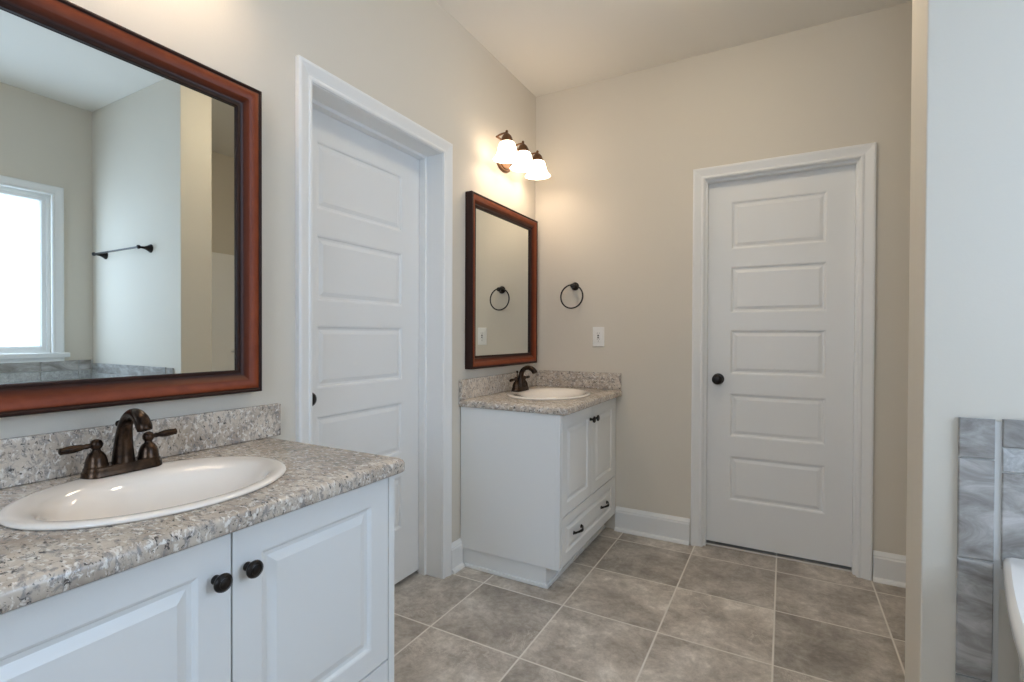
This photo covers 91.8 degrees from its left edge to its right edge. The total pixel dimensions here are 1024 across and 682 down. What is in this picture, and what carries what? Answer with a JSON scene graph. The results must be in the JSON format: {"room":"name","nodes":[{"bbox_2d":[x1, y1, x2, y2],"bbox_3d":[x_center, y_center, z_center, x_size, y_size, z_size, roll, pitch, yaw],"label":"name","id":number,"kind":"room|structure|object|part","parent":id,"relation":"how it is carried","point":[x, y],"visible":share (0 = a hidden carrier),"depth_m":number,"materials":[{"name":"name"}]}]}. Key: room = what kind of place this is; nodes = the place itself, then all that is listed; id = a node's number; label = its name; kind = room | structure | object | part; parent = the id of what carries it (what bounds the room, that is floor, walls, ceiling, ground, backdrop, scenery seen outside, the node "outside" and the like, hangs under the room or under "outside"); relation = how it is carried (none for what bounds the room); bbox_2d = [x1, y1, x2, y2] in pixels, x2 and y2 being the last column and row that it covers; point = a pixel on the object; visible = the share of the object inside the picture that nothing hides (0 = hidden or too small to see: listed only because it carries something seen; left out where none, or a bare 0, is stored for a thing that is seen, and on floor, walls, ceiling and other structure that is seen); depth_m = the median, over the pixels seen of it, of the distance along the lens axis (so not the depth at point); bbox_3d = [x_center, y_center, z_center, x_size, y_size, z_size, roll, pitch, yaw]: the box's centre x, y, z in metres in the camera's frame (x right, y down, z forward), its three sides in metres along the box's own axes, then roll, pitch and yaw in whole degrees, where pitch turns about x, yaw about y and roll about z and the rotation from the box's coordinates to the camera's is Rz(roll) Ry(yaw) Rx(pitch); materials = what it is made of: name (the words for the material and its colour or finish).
{"room":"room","nodes":[
{"label":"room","id":0,"kind":"room"},
{"bbox_2d":[0,0,535,541],"bbox_3d":[-0.901,-0.218,1.503,0.150,2.737,4.340,1,1,29],"label":"wall","id":1,"kind":"structure","parent":0,"point":[413,57],"depth_m":1.78,"materials":[{"name":"beige paint"}]},
{"bbox_2d":[0,0,261,417],"bbox_3d":[-0.966,-0.300,1.177,0.044,0.910,0.784,1,1,29],"label":"wall mirror","id":2,"kind":"object","parent":1,"relation":"attached to","point":[131,164],"visible":1,"depth_m":1.20,"materials":[{"name":"brown wood"}]},
{"bbox_2d":[0,403,280,488],"bbox_3d":[-0.984,0.255,1.179,0.020,0.102,0.966,1,1,29],"label":"backsplash","id":3,"kind":"structure","parent":1,"relation":"attached to","point":[28,459],"depth_m":1.24,"materials":[{"name":"stone"}]},
{"bbox_2d":[312,108,418,584],"bbox_3d":[-0.617,0.118,2.106,0.103,2.016,0.744,1,1,29],"label":"door","id":4,"kind":"structure","parent":1,"relation":"in","point":[365,189],"depth_m":2.13,"materials":[{"name":"white paint"}]},
{"bbox_3d":[-0.755,0.213,1.820,0.068,0.062,0.062,1,1,29],"label":"knob","id":5,"kind":"part","parent":4,"relation":"part of","materials":[{"name":"brown metal"}]},
{"bbox_2d":[295,55,452,578],"bbox_3d":[-0.574,0.096,2.082,0.168,2.102,0.874,1,1,29],"label":"door frame","id":6,"kind":"structure","parent":1,"relation":"attached to","point":[316,88],"depth_m":2.38,"materials":[{"name":"white paint"}]},
{"bbox_2d":[452,538,464,573],"bbox_3d":[-0.273,1.073,2.481,0.030,0.142,0.092,1,1,29],"label":"baseboard","id":7,"kind":"structure","parent":1,"relation":"attached to","point":[457,549],"depth_m":2.48,"materials":[{"name":"white paint"}]},
{"bbox_2d":[465,191,537,368],"bbox_3d":[-0.037,-0.312,2.869,0.044,0.910,0.762,1,1,29],"label":"wall mirror","id":8,"kind":"object","parent":1,"relation":"attached to","point":[501,242],"visible":1,"depth_m":2.81,"materials":[{"name":"brown wood"}]},
{"bbox_2d":[476,208,528,355],"bbox_3d":[-0.045,-0.312,2.874,0.003,0.785,0.640,1,1,29],"label":"mirror glass","id":9,"kind":"object","parent":8,"relation":"attached to","point":[502,240],"depth_m":2.84,"materials":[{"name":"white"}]},
{"bbox_2d":[493,130,550,179],"bbox_3d":[0.042,-1.058,2.834,0.207,0.172,0.530,1,1,29],"label":"vanity light","id":10,"kind":"object","parent":1,"relation":"attached to","point":[507,154],"visible":1,"depth_m":2.79,"materials":[{"name":"white glass"}]},
{"bbox_3d":[-0.037,-1.037,2.875,0.030,0.116,0.170,1,3,29],"label":"wall plate","id":11,"kind":"part","parent":10,"relation":"part of","materials":[{"name":"brown metal"}]},
{"bbox_3d":[-0.026,-1.019,2.656,0.154,0.092,0.154,1,3,29],"label":"lamp shade","id":12,"kind":"part","parent":10,"relation":"part of","materials":[{"name":"white glass"}]},
{"bbox_3d":[0.064,-1.028,2.820,0.154,0.092,0.154,1,3,29],"label":"lamp shade","id":13,"kind":"part","parent":10,"relation":"part of","materials":[{"name":"white glass"}]},
{"bbox_3d":[0.154,-1.037,2.985,0.154,0.092,0.154,1,3,29],"label":"lamp shade","id":14,"kind":"part","parent":10,"relation":"part of","materials":[{"name":"white glass"}]},
{"bbox_2d":[459,370,620,399],"bbox_3d":[0.195,0.244,2.744,0.581,0.102,0.870,1,1,29],"label":"backsplash","id":15,"kind":"structure","parent":1,"relation":"attached to","point":[485,385],"depth_m":3.01,"materials":[{"name":"stone"}]},
{"bbox_2d":[394,527,905,681],"bbox_3d":[0.347,1.190,1.045,3.500,0.060,4.720,1,1,29],"label":"floor","id":16,"kind":"structure","parent":0,"point":[629,607],"depth_m":2.03,"materials":[{"name":"tile"}]},
{"bbox_2d":[0,475,394,681],"bbox_3d":[-0.744,0.750,1.046,0.572,0.812,0.879,1,1,29],"label":"vanity cabinet","id":17,"kind":"object","parent":16,"relation":"on","point":[305,594],"visible":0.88,"depth_m":0.94,"materials":[{"name":"white paint"}]},
{"bbox_3d":[-0.628,0.592,0.744,0.020,0.469,0.412,1,1,29],"label":"cabinet door","id":18,"kind":"part","parent":17,"relation":"part of","materials":[{"name":"white paint"}]},
{"bbox_2d":[0,403,404,613],"bbox_3d":[-0.742,0.275,1.046,0.573,0.137,0.966,1,1,29],"label":"countertop","id":19,"kind":"structure","parent":17,"relation":"on","point":[35,566],"depth_m":1.04,"materials":[{"name":"stone"}]},
{"bbox_2d":[58,408,176,479],"bbox_3d":[-0.855,0.225,1.118,0.136,0.148,0.230,1,1,29],"label":"faucet","id":20,"kind":"object","parent":19,"relation":"on","point":[123,460],"visible":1,"depth_m":1.12,"materials":[{"name":"brown metal"}]},
{"bbox_3d":[-0.935,0.232,1.063,0.017,0.017,0.057,1,1,29],"label":"lever","id":21,"kind":"part","parent":20,"relation":"part of","materials":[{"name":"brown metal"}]},
{"bbox_3d":[-0.915,0.246,1.093,0.043,0.061,0.043,1,1,29],"label":"handle","id":22,"kind":"part","parent":20,"relation":"part of","materials":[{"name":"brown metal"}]},
{"bbox_3d":[-0.891,0.287,1.138,0.054,0.022,0.158,1,1,29],"label":"plate","id":23,"kind":"part","parent":20,"relation":"part of","materials":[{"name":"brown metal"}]},
{"bbox_3d":[-0.853,0.215,1.117,0.131,0.128,0.045,1,1,29],"label":"spout","id":24,"kind":"part","parent":20,"relation":"part of","materials":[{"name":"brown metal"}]},
{"bbox_3d":[-0.866,0.246,1.183,0.043,0.061,0.043,1,1,29],"label":"handle","id":25,"kind":"part","parent":20,"relation":"part of","materials":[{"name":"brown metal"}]},
{"bbox_3d":[-0.851,0.226,1.215,0.017,0.016,0.056,1,1,29],"label":"lever","id":26,"kind":"part","parent":20,"relation":"part of","materials":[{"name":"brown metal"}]},
{"bbox_2d":[0,456,286,530],"bbox_3d":[-0.734,0.374,1.048,0.410,0.152,0.500,1,1,29],"label":"sink","id":27,"kind":"object","parent":19,"relation":"in","point":[178,486],"visible":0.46,"depth_m":1.07,"materials":[{"name":"ceramic"}]},
{"bbox_3d":[-0.520,0.430,0.886,0.030,0.033,0.034,1,1,29],"label":"knob","id":28,"kind":"part","parent":17,"relation":"part of","materials":[{"name":"brown metal"}]},
{"bbox_3d":[-0.491,0.430,0.939,0.030,0.033,0.034,1,1,29],"label":"knob","id":29,"kind":"part","parent":17,"relation":"part of","materials":[{"name":"brown metal"}]},
{"bbox_3d":[-0.429,0.589,1.108,0.020,0.469,0.412,1,1,29],"label":"cabinet door","id":30,"kind":"part","parent":17,"relation":"part of","materials":[{"name":"white paint"}]},
{"bbox_3d":[-0.530,0.943,0.929,0.020,0.224,0.827,1,1,29],"label":"drawer","id":31,"kind":"part","parent":17,"relation":"part of","materials":[{"name":"white paint"}]},
{"bbox_2d":[460,398,615,588],"bbox_3d":[0.197,0.737,2.755,0.578,0.812,0.854,1,1,29],"label":"vanity cabinet","id":32,"kind":"object","parent":16,"relation":"on","point":[537,489],"visible":0.93,"depth_m":2.41,"materials":[{"name":"white paint"}]},
{"bbox_2d":[459,370,621,415],"bbox_3d":[0.197,0.262,2.744,0.585,0.137,0.870,1,1,29],"label":"countertop","id":33,"kind":"structure","parent":32,"relation":"on","point":[485,392],"depth_m":2.69,"materials":[{"name":"stone"}]},
{"bbox_2d":[509,365,536,391],"bbox_3d":[0.083,0.212,2.839,0.136,0.148,0.230,1,1,29],"label":"faucet","id":34,"kind":"object","parent":33,"relation":"on","point":[520,384],"visible":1,"depth_m":2.83,"materials":[{"name":"brown metal"}]},
{"bbox_3d":[0.023,0.234,2.814,0.043,0.061,0.043,1,1,29],"label":"handle","id":35,"kind":"part","parent":34,"relation":"part of","materials":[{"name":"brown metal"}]},
{"bbox_3d":[0.047,0.274,2.859,0.054,0.022,0.158,1,1,29],"label":"plate","id":36,"kind":"part","parent":34,"relation":"part of","materials":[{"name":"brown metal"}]},
{"bbox_3d":[0.085,0.202,2.838,0.131,0.128,0.045,1,1,29],"label":"spout","id":37,"kind":"part","parent":34,"relation":"part of","materials":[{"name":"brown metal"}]},
{"bbox_2d":[507,388,590,399],"bbox_3d":[0.205,0.361,2.759,0.447,0.152,0.545,1,1,29],"label":"sink","id":38,"kind":"object","parent":33,"relation":"in","point":[532,393],"visible":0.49,"depth_m":2.89,"materials":[{"name":"ceramic"}]},
{"bbox_3d":[0.318,0.579,2.458,0.020,0.469,0.399,1,1,29],"label":"cabinet door","id":39,"kind":"part","parent":32,"relation":"part of","materials":[{"name":"white paint"}]},
{"bbox_3d":[0.335,0.931,2.447,0.035,0.018,0.119,1,1,29],"label":"drawer pull","id":40,"kind":"part","parent":32,"relation":"part of","materials":[{"name":"brown metal"}]},
{"bbox_3d":[0.413,0.930,2.638,0.020,0.224,0.802,1,1,29],"label":"drawer","id":41,"kind":"part","parent":32,"relation":"part of","materials":[{"name":"white paint"}]},
{"bbox_3d":[0.511,0.576,2.811,0.020,0.469,0.399,1,1,29],"label":"cabinet door","id":42,"kind":"part","parent":32,"relation":"part of","materials":[{"name":"white paint"}]},
{"bbox_3d":[0.533,0.928,2.806,0.035,0.018,0.119,1,1,29],"label":"drawer pull","id":43,"kind":"part","parent":32,"relation":"part of","materials":[{"name":"brown metal"}]},
{"bbox_2d":[706,542,851,571],"bbox_3d":[1.397,1.146,2.643,0.706,0.005,0.012,1,1,29],"label":"threshold","id":44,"kind":"object","parent":16,"relation":"on","point":[706,542],"visible":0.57,"depth_m":2.62,"materials":[{"name":"grey tile"}]},
{"bbox_2d":[1003,558,1023,681],"bbox_3d":[1.163,0.850,0.305,1.094,0.640,1.631,1,1,29],"label":"bathtub","id":45,"kind":"object","parent":16,"relation":"on","point":[1013,568],"visible":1,"depth_m":1.03,"materials":[{"name":"white ceramic"}]},
{"bbox_2d":[436,0,911,96],"bbox_3d":[0.432,-1.614,0.761,3.120,0.080,4.340,1,1,29],"label":"ceiling","id":46,"kind":"structure","parent":0,"point":[550,46],"depth_m":2.52,"materials":[{"name":"white paint"}]},
{"bbox_2d":[535,1,911,578],"bbox_3d":[1.495,-0.219,2.595,3.000,2.737,0.120,1,1,29],"label":"wall","id":47,"kind":"structure","parent":0,"point":[620,154],"depth_m":2.83,"materials":[{"name":"beige paint"}]},
{"bbox_2d":[560,282,582,308],"bbox_3d":[0.379,-0.285,3.105,0.155,0.169,0.057,1,1,29],"label":"towel ring","id":48,"kind":"object","parent":47,"relation":"attached to","point":[575,285],"visible":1,"depth_m":3.10,"materials":[{"name":"brown metal"}]},
{"bbox_2d":[593,327,603,346],"bbox_3d":[0.531,-0.026,3.050,0.074,0.120,0.009,1,1,29],"label":"wall outlet","id":49,"kind":"object","parent":47,"relation":"attached to","point":[598,332],"visible":1,"depth_m":3.05,"materials":[{"name":"white plastic"}]},
{"bbox_2d":[596,331,600,341],"bbox_3d":[0.530,-0.026,3.048,0.034,0.068,0.003,1,1,29],"label":"receptacle","id":50,"kind":"object","parent":49,"relation":"attached to","point":[598,333],"depth_m":3.05,"materials":[{"name":"white plastic"}]},
{"bbox_2d":[614,506,905,587],"bbox_3d":[1.290,1.077,2.631,1.523,0.142,0.030,1,1,29],"label":"baseboard","id":51,"kind":"structure","parent":47,"relation":"attached to","point":[888,568],"depth_m":2.83,"materials":[{"name":"white paint"}]},
{"bbox_2d":[706,165,855,566],"bbox_3d":[1.396,0.121,2.624,0.702,2.016,0.103,1,1,29],"label":"door","id":52,"kind":"structure","parent":47,"relation":"in","point":[781,249],"depth_m":2.62,"materials":[{"name":"white paint"}]},
{"bbox_3d":[1.137,0.212,2.746,0.062,0.062,0.068,1,1,29],"label":"knob","id":53,"kind":"part","parent":52,"relation":"part of","materials":[{"name":"brown metal"}]},
{"bbox_2d":[690,142,876,580],"bbox_3d":[1.403,0.098,2.636,0.832,2.102,0.140,1,1,29],"label":"door frame","id":54,"kind":"structure","parent":47,"relation":"attached to","point":[863,156],"depth_m":2.45,"materials":[{"name":"white paint"}]},
{"bbox_2d":[905,0,1023,681],"bbox_3d":[1.610,-0.204,1.103,1.122,2.737,0.185,1,1,29],"label":"wall","id":55,"kind":"structure","parent":0,"point":[966,343],"depth_m":1.26,"materials":[{"name":"beige paint"}]},
{"bbox_2d":[955,417,1023,681],"bbox_3d":[1.590,0.680,1.008,1.052,0.970,0.012,1,1,29],"label":"tile","id":56,"kind":"structure","parent":55,"relation":"attached to","point":[990,500],"depth_m":1.23,"materials":[{"name":"grey tile"}]}
]}

